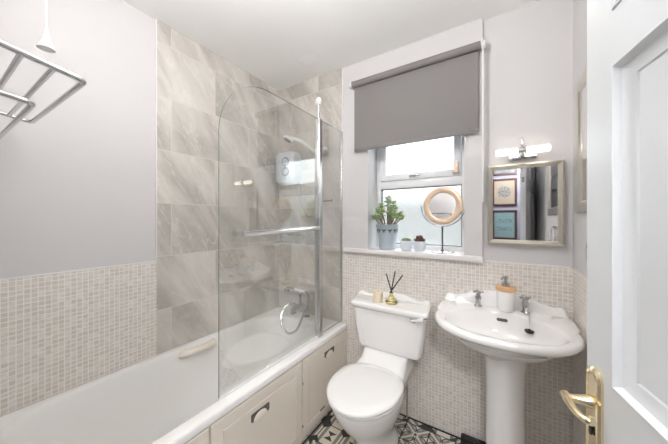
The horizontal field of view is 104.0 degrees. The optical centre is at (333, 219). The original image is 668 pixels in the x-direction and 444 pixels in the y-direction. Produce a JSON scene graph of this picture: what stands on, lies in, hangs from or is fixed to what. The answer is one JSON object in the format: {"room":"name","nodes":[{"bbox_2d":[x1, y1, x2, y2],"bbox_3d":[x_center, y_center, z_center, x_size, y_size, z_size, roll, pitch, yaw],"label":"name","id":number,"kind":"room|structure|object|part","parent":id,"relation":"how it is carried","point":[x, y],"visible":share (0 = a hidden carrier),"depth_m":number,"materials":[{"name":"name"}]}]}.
{"room":"bathroom","nodes":[
{"label":"bathroom","id":0,"kind":"room"},
{"bbox_2d":[0,0,278,415],"bbox_3d":[-0.979,0.077,1.821,0.104,2.578,2.180,0,0,33],"label":"wall","id":1,"kind":"structure","parent":0,"point":[109,199],"depth_m":1.44,"materials":[{"name":"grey paint"}]},
{"bbox_2d":[123,0,539,90],"bbox_3d":[-0.077,-1.262,0.583,2.956,0.100,3.300,0,0,33],"label":"ceiling","id":2,"kind":"structure","parent":0,"point":[266,39],"depth_m":1.62,"materials":[{"name":"paint"}]},
{"bbox_2d":[36,0,55,52],"bbox_3d":[-0.662,-0.801,0.599,0.031,0.819,0.031,0,0,33],"label":"pull cord","id":3,"kind":"object","parent":2,"relation":"hanging from","point":[44,43],"visible":1,"depth_m":0.60,"materials":[{"name":"white plastic"}]},
{"bbox_3d":[-0.662,-0.821,0.599,0.005,0.781,0.005,0,0,10],"label":"cord","id":4,"kind":"part","parent":3,"relation":"part of","materials":[{"name":"white fabric"}]},
{"bbox_2d":[300,408,460,443],"bbox_3d":[-0.065,1.416,1.239,2.272,0.100,2.180,0,0,33],"label":"floor","id":5,"kind":"structure","parent":0,"point":[410,431],"depth_m":1.66,"materials":[{"name":"tile"}]},
{"bbox_2d":[0,307,346,443],"bbox_3d":[-0.672,1.034,1.518,0.741,0.444,1.747,0,0,33],"label":"bathtub","id":6,"kind":"object","parent":5,"relation":"on","point":[170,396],"visible":0.79,"depth_m":1.47,"materials":[{"name":"white ceramic"}]},
{"bbox_3d":[-0.878,0.843,1.716,0.093,0.063,0.257,0,0,33],"label":"grab handle","id":7,"kind":"part","parent":6,"relation":"part of","materials":[{"name":"beige plastic"}]},
{"bbox_2d":[218,87,342,399],"bbox_3d":[-0.213,-0.017,1.621,0.069,1.662,1.081,0,0,31],"label":"screen","id":8,"kind":"object","parent":6,"relation":"on","point":[318,228],"visible":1,"depth_m":1.80,"materials":[{"name":"clear glass"}]},
{"bbox_3d":[-0.106,0.057,1.821,0.044,1.514,0.042,0,0,33],"label":"pivot post","id":9,"kind":"part","parent":8,"relation":"part of","materials":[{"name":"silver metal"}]},
{"bbox_2d":[280,286,309,334],"bbox_3d":[-0.345,0.755,2.185,0.286,0.336,0.189,0,0,33],"label":"mixer tap","id":10,"kind":"object","parent":6,"relation":"on","point":[300,304],"visible":1,"depth_m":2.18,"materials":[{"name":"silver metal"}]},
{"bbox_3d":[-0.321,0.753,2.186,0.031,0.059,0.116,0,0,33],"label":"spout","id":11,"kind":"part","parent":10,"relation":"part of","materials":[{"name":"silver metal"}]},
{"bbox_2d":[184,329,346,443],"bbox_3d":[-0.371,1.111,1.331,0.044,0.511,1.727,0,0,33],"label":"surround","id":12,"kind":"object","parent":5,"relation":"on","point":[286,410],"visible":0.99,"depth_m":1.47,"materials":[{"name":"white wood"}]},
{"bbox_3d":[-0.359,1.098,1.339,0.018,0.476,0.592,0,0,33],"label":"door","id":13,"kind":"part","parent":12,"relation":"part of","materials":[{"name":"beige wood"}]},
{"bbox_3d":[-0.368,0.966,1.308,0.005,0.041,0.116,0,0,33],"label":"finger pull","id":14,"kind":"part","parent":12,"relation":"part of","materials":[{"name":"black metal"}]},
{"bbox_3d":[-0.050,1.098,1.824,0.018,0.476,0.544,0,0,33],"label":"door","id":15,"kind":"part","parent":12,"relation":"part of","materials":[{"name":"beige wood"}]},
{"bbox_3d":[-0.033,0.930,1.835,0.005,0.041,0.116,0,0,33],"label":"finger pull","id":16,"kind":"part","parent":12,"relation":"part of","materials":[{"name":"black metal"}]},
{"bbox_2d":[326,290,430,443],"bbox_3d":[0.242,0.940,1.551,0.553,0.852,0.713,0,0,33],"label":"toilet","id":17,"kind":"object","parent":5,"relation":"on","point":[365,396],"visible":0.97,"depth_m":1.57,"materials":[{"name":"white ceramic"}]},
{"bbox_3d":[0.165,0.929,1.452,0.402,0.028,0.463,0,0,33],"label":"seat lid","id":18,"kind":"part","parent":17,"relation":"part of","materials":[{"name":"white plastic"}]},
{"bbox_3d":[0.164,0.954,1.450,0.398,0.017,0.447,0,0,33],"label":"seat","id":19,"kind":"part","parent":17,"relation":"part of","materials":[{"name":"white plastic"}]},
{"bbox_2d":[373,290,382,302],"bbox_3d":[0.296,0.518,1.762,0.070,0.072,0.070,0,0,33],"label":"candle","id":20,"kind":"object","parent":17,"relation":"on","point":[377,294],"visible":1,"depth_m":1.73,"materials":[{"name":"beige wax"}]},
{"bbox_3d":[0.371,0.557,1.753,0.553,0.086,0.235,0,0,33],"label":"cistern lid","id":21,"kind":"part","parent":17,"relation":"part of","materials":[{"name":"white ceramic"}]},
{"bbox_2d":[385,271,402,304],"bbox_3d":[0.395,0.446,1.705,0.121,0.216,0.080,0,0,33],"label":"reed diffuser","id":22,"kind":"object","parent":17,"relation":"on","point":[391,300],"visible":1,"depth_m":1.70,"materials":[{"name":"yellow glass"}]},
{"bbox_2d":[385,292,397,304],"bbox_3d":[0.377,0.516,1.716,0.080,0.075,0.080,0,0,33],"label":"bottle","id":23,"kind":"object","parent":22,"relation":"attached to","point":[391,300],"depth_m":1.69,"materials":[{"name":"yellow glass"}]},
{"bbox_3d":[0.498,0.721,1.581,0.008,0.221,0.034,0,0,-9],"label":"cistern moulding","id":24,"kind":"part","parent":17,"relation":"part of","materials":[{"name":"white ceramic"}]},
{"bbox_2d":[461,433,485,443],"bbox_3d":[0.850,1.341,1.551,0.173,0.049,0.046,0,0,33],"label":"box","id":25,"kind":"object","parent":5,"relation":"on","point":[465,439],"visible":1,"depth_m":1.56,"materials":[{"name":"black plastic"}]},
{"bbox_2d":[435,289,584,443],"bbox_3d":[0.828,0.887,1.300,0.625,0.958,0.506,0,0,33],"label":"basin","id":26,"kind":"object","parent":5,"relation":"on","point":[536,332],"visible":0.98,"depth_m":1.28,"materials":[{"name":"white ceramic"}]},
{"bbox_2d":[473,289,483,306],"bbox_3d":[0.813,0.453,1.476,0.054,0.090,0.115,0,0,33],"label":"tap","id":27,"kind":"object","parent":26,"relation":"on","point":[478,301],"depth_m":1.49,"materials":[{"name":"silver metal"}]},
{"bbox_2d":[495,276,515,312],"bbox_3d":[0.934,0.401,1.420,0.096,0.188,0.096,0,0,33],"label":"soap dispenser","id":28,"kind":"object","parent":26,"relation":"on","point":[505,292],"visible":1,"depth_m":1.39,"materials":[{"name":"white ceramic"}]},
{"bbox_2d":[496,290,514,312],"bbox_3d":[0.934,0.441,1.420,0.086,0.108,0.086,0,0,33],"label":"bottle","id":29,"kind":"object","parent":28,"relation":"attached to","point":[505,298],"depth_m":1.39,"materials":[{"name":"white ceramic"}]},
{"bbox_2d":[519,295,530,314],"bbox_3d":[1.003,0.453,1.367,0.054,0.090,0.115,0,0,33],"label":"tap","id":30,"kind":"object","parent":26,"relation":"on","point":[524,302],"depth_m":1.39,"materials":[{"name":"silver metal"}]},
{"bbox_2d":[279,0,573,443],"bbox_3d":[0.441,0.077,2.026,2.078,2.578,0.308,0,0,33],"label":"wall","id":31,"kind":"structure","parent":0,"point":[528,50],"depth_m":1.63,"materials":[{"name":"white paint"}]},
{"bbox_2d":[276,151,300,184],"bbox_3d":[-0.417,-0.455,2.314,0.220,0.280,0.130,0,0,33],"label":"shower","id":32,"kind":"object","parent":31,"relation":"attached to","point":[288,164],"visible":1,"depth_m":2.27,"materials":[{"name":"grey plastic"}]},
{"bbox_2d":[302,410,331,443],"bbox_3d":[-0.342,1.363,1.349,0.010,0.005,1.668,0,0,33],"label":"trim","id":33,"kind":"structure","parent":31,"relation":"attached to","point":[329,413],"depth_m":1.70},
{"bbox_2d":[323,146,332,201],"bbox_3d":[-0.072,-0.390,2.126,0.159,0.540,0.078,0,0,33],"label":"shower riser","id":34,"kind":"object","parent":31,"relation":"attached to","point":[325,149],"visible":0.16,"depth_m":2.10,"materials":[{"name":"silver metal"}]},
{"bbox_2d":[284,135,314,217],"bbox_3d":[-0.273,-0.355,2.197,0.288,0.682,0.139,0,0,1],"label":"handset","id":35,"kind":"object","parent":34,"relation":"attached to","point":[287,138],"visible":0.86,"depth_m":2.15,"materials":[{"name":"white plastic"}]},
{"bbox_2d":[344,135,483,262],"bbox_3d":[0.550,-0.345,1.903,0.953,1.198,0.278,0,0,33],"label":"window","id":36,"kind":"structure","parent":31,"relation":"in","point":[450,177],"depth_m":1.86,"materials":[{"name":"white plastic"}]},
{"bbox_2d":[372,195,404,249],"bbox_3d":[0.400,0.017,1.957,0.169,0.406,0.241,0,0,-27],"label":"jade plant","id":37,"kind":"object","parent":36,"relation":"on","point":[387,233],"visible":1,"depth_m":1.91,"materials":[{"name":"green plant"}]},
{"bbox_3d":[0.401,0.129,1.960,0.166,0.183,0.166,0,0,33],"label":"pot","id":38,"kind":"part","parent":37,"relation":"part of","materials":[{"name":"ceramic"}]},
{"bbox_2d":[400,238,412,250],"bbox_3d":[0.516,0.174,1.863,0.086,0.091,0.085,0,0,33],"label":"potted cactus","id":39,"kind":"object","parent":36,"relation":"on","point":[405,243],"visible":1,"depth_m":1.83,"materials":[{"name":"ceramic"}]},
{"bbox_3d":[0.533,0.237,1.876,0.953,0.034,0.213,0,0,33],"label":"sill","id":40,"kind":"part","parent":36,"relation":"part of","materials":[{"name":"white paint"}]},
{"bbox_2d":[349,38,484,201],"bbox_3d":[0.508,-0.582,1.777,0.905,0.960,0.059,0,0,33],"label":"roller blind","id":41,"kind":"object","parent":36,"relation":"attached to","point":[434,97],"visible":1,"depth_m":1.73,"materials":[{"name":"grey fabric"}]},
{"bbox_3d":[0.876,-0.575,1.535,0.010,0.944,0.034,0,0,33],"label":"pull chain","id":42,"kind":"part","parent":41,"relation":"part of","materials":[{"name":"white plastic"}]},
{"bbox_2d":[413,235,425,251],"bbox_3d":[0.594,0.164,1.813,0.086,0.111,0.085,0,0,33],"label":"potted succulent","id":43,"kind":"object","parent":36,"relation":"on","point":[419,244],"visible":1,"depth_m":1.78,"materials":[{"name":"ceramic"}]},
{"bbox_2d":[413,241,425,251],"bbox_3d":[0.594,0.185,1.813,0.086,0.070,0.085,0,0,33],"label":"pot","id":44,"kind":"object","parent":36,"relation":"on","point":[419,246],"depth_m":1.78,"materials":[{"name":"ceramic"}]},
{"bbox_3d":[0.642,-0.359,1.968,0.653,1.169,0.070,0,0,33],"label":"frame","id":45,"kind":"part","parent":36,"relation":"part of","materials":[{"name":"white plastic"}]},
{"bbox_3d":[0.633,-0.607,1.953,0.583,0.610,0.065,0,0,33],"label":"opening sash","id":46,"kind":"part","parent":36,"relation":"part of","materials":[{"name":"glass"}]},
{"bbox_2d":[420,187,463,253],"bbox_3d":[0.728,0.001,1.753,0.261,0.438,0.149,0,0,4],"label":"vanity mirror","id":47,"kind":"object","parent":36,"relation":"on","point":[442,205],"visible":0.88,"depth_m":1.75,"materials":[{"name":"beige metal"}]},
{"bbox_2d":[429,193,455,218],"bbox_3d":[0.727,-0.092,1.751,0.176,0.176,0.020,0,0,39],"label":"mirror glass","id":48,"kind":"object","parent":47,"relation":"attached to","point":[441,205],"depth_m":1.75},
{"bbox_2d":[399,413,460,439],"bbox_3d":[0.674,1.363,1.695,1.316,0.006,0.008,0,0,33],"label":"trim","id":49,"kind":"structure","parent":31,"relation":"attached to","point":[400,413],"depth_m":1.72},
{"bbox_2d":[496,137,550,160],"bbox_3d":[1.045,-0.396,1.454,0.244,0.116,0.082,0,0,33],"label":"wall light","id":50,"kind":"object","parent":31,"relation":"attached to","point":[522,150],"visible":1,"depth_m":1.44,"materials":[{"name":"silver metal"}]},
{"bbox_3d":[1.041,-0.397,1.445,0.036,0.114,0.058,0,0,33],"label":"arm","id":51,"kind":"part","parent":50,"relation":"part of","materials":[{"name":"silver metal"}]},
{"bbox_3d":[1.066,-0.352,1.476,0.128,0.028,0.024,0,0,33],"label":"plate","id":52,"kind":"part","parent":50,"relation":"part of","materials":[{"name":"silver metal"}]},
{"bbox_2d":[488,159,564,246],"bbox_3d":[1.064,-0.086,1.464,0.348,0.458,0.045,0,0,33],"label":"wall mirror","id":53,"kind":"object","parent":31,"relation":"attached to","point":[526,201],"visible":1,"depth_m":1.45,"materials":[{"name":"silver metal"}]},
{"bbox_2d":[573,0,586,443],"bbox_3d":[0.851,0.077,0.655,0.101,2.578,2.180,0,0,33],"label":"wall","id":54,"kind":"structure","parent":0,"point":[579,6],"depth_m":1.26,"materials":[{"name":"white paint"}]},
{"bbox_2d":[576,67,586,212],"bbox_3d":[0.997,-0.335,0.983,0.017,0.610,0.630,0,0,33],"label":"wall mirror","id":55,"kind":"object","parent":54,"relation":"attached to","point":[581,87],"visible":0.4,"depth_m":1.18,"materials":[{"name":"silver metal"}]},
{"bbox_2d":[581,84,586,200],"bbox_3d":[1.001,-0.335,0.981,0.008,0.510,0.530,0,0,33],"label":"mirror glass","id":56,"kind":"object","parent":55,"relation":"attached to","point":[583,86],"depth_m":1.15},
{"bbox_2d":[585,242,586,264],"bbox_3d":[0.985,0.129,0.979,0.032,0.172,0.160,0,0,33],"label":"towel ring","id":57,"kind":"object","parent":54,"relation":"attached to","point":[586,242],"visible":0.08,"depth_m":1.04,"materials":[{"name":"silver metal"}]},
{"bbox_3d":[-0.621,0.077,0.366,2.084,2.578,0.110,0,0,33],"label":"wall","id":58,"kind":"structure","parent":0,"visible":0},
{"bbox_2d":[0,39,86,139],"bbox_3d":[-1.013,-0.363,0.808,0.703,0.174,0.213,0,0,33],"label":"towel rack","id":59,"kind":"object","parent":58,"relation":"attached to","point":[20,54],"visible":1,"depth_m":0.70,"materials":[{"name":"silver metal"}]},
{"bbox_2d":[559,0,667,443],"bbox_3d":[0.387,0.373,0.219,0.092,1.974,0.741,0,0,22],"label":"door","id":60,"kind":"structure","parent":58,"relation":"in","point":[625,400],"depth_m":0.44,"materials":[{"name":"white wood"}]},
{"bbox_3d":[0.479,0.362,0.503,0.050,0.029,0.076,0,0,22],"label":"handle lever","id":61,"kind":"part","parent":60,"relation":"part of","materials":[{"name":"gold metal"}]},
{"bbox_3d":[0.508,0.398,0.511,0.009,0.217,0.047,0,0,22],"label":"handle plate","id":62,"kind":"part","parent":60,"relation":"part of","materials":[{"name":"gold metal"}]},
{"bbox_3d":[0.454,-0.452,0.347,0.021,0.165,0.240,0,0,22],"label":"panel","id":63,"kind":"part","parent":60,"relation":"part of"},
{"bbox_3d":[0.454,0.013,0.347,0.021,0.574,0.240,0,0,22],"label":"panel","id":64,"kind":"part","parent":60,"relation":"part of","materials":[{"name":"white wood"}]}
]}

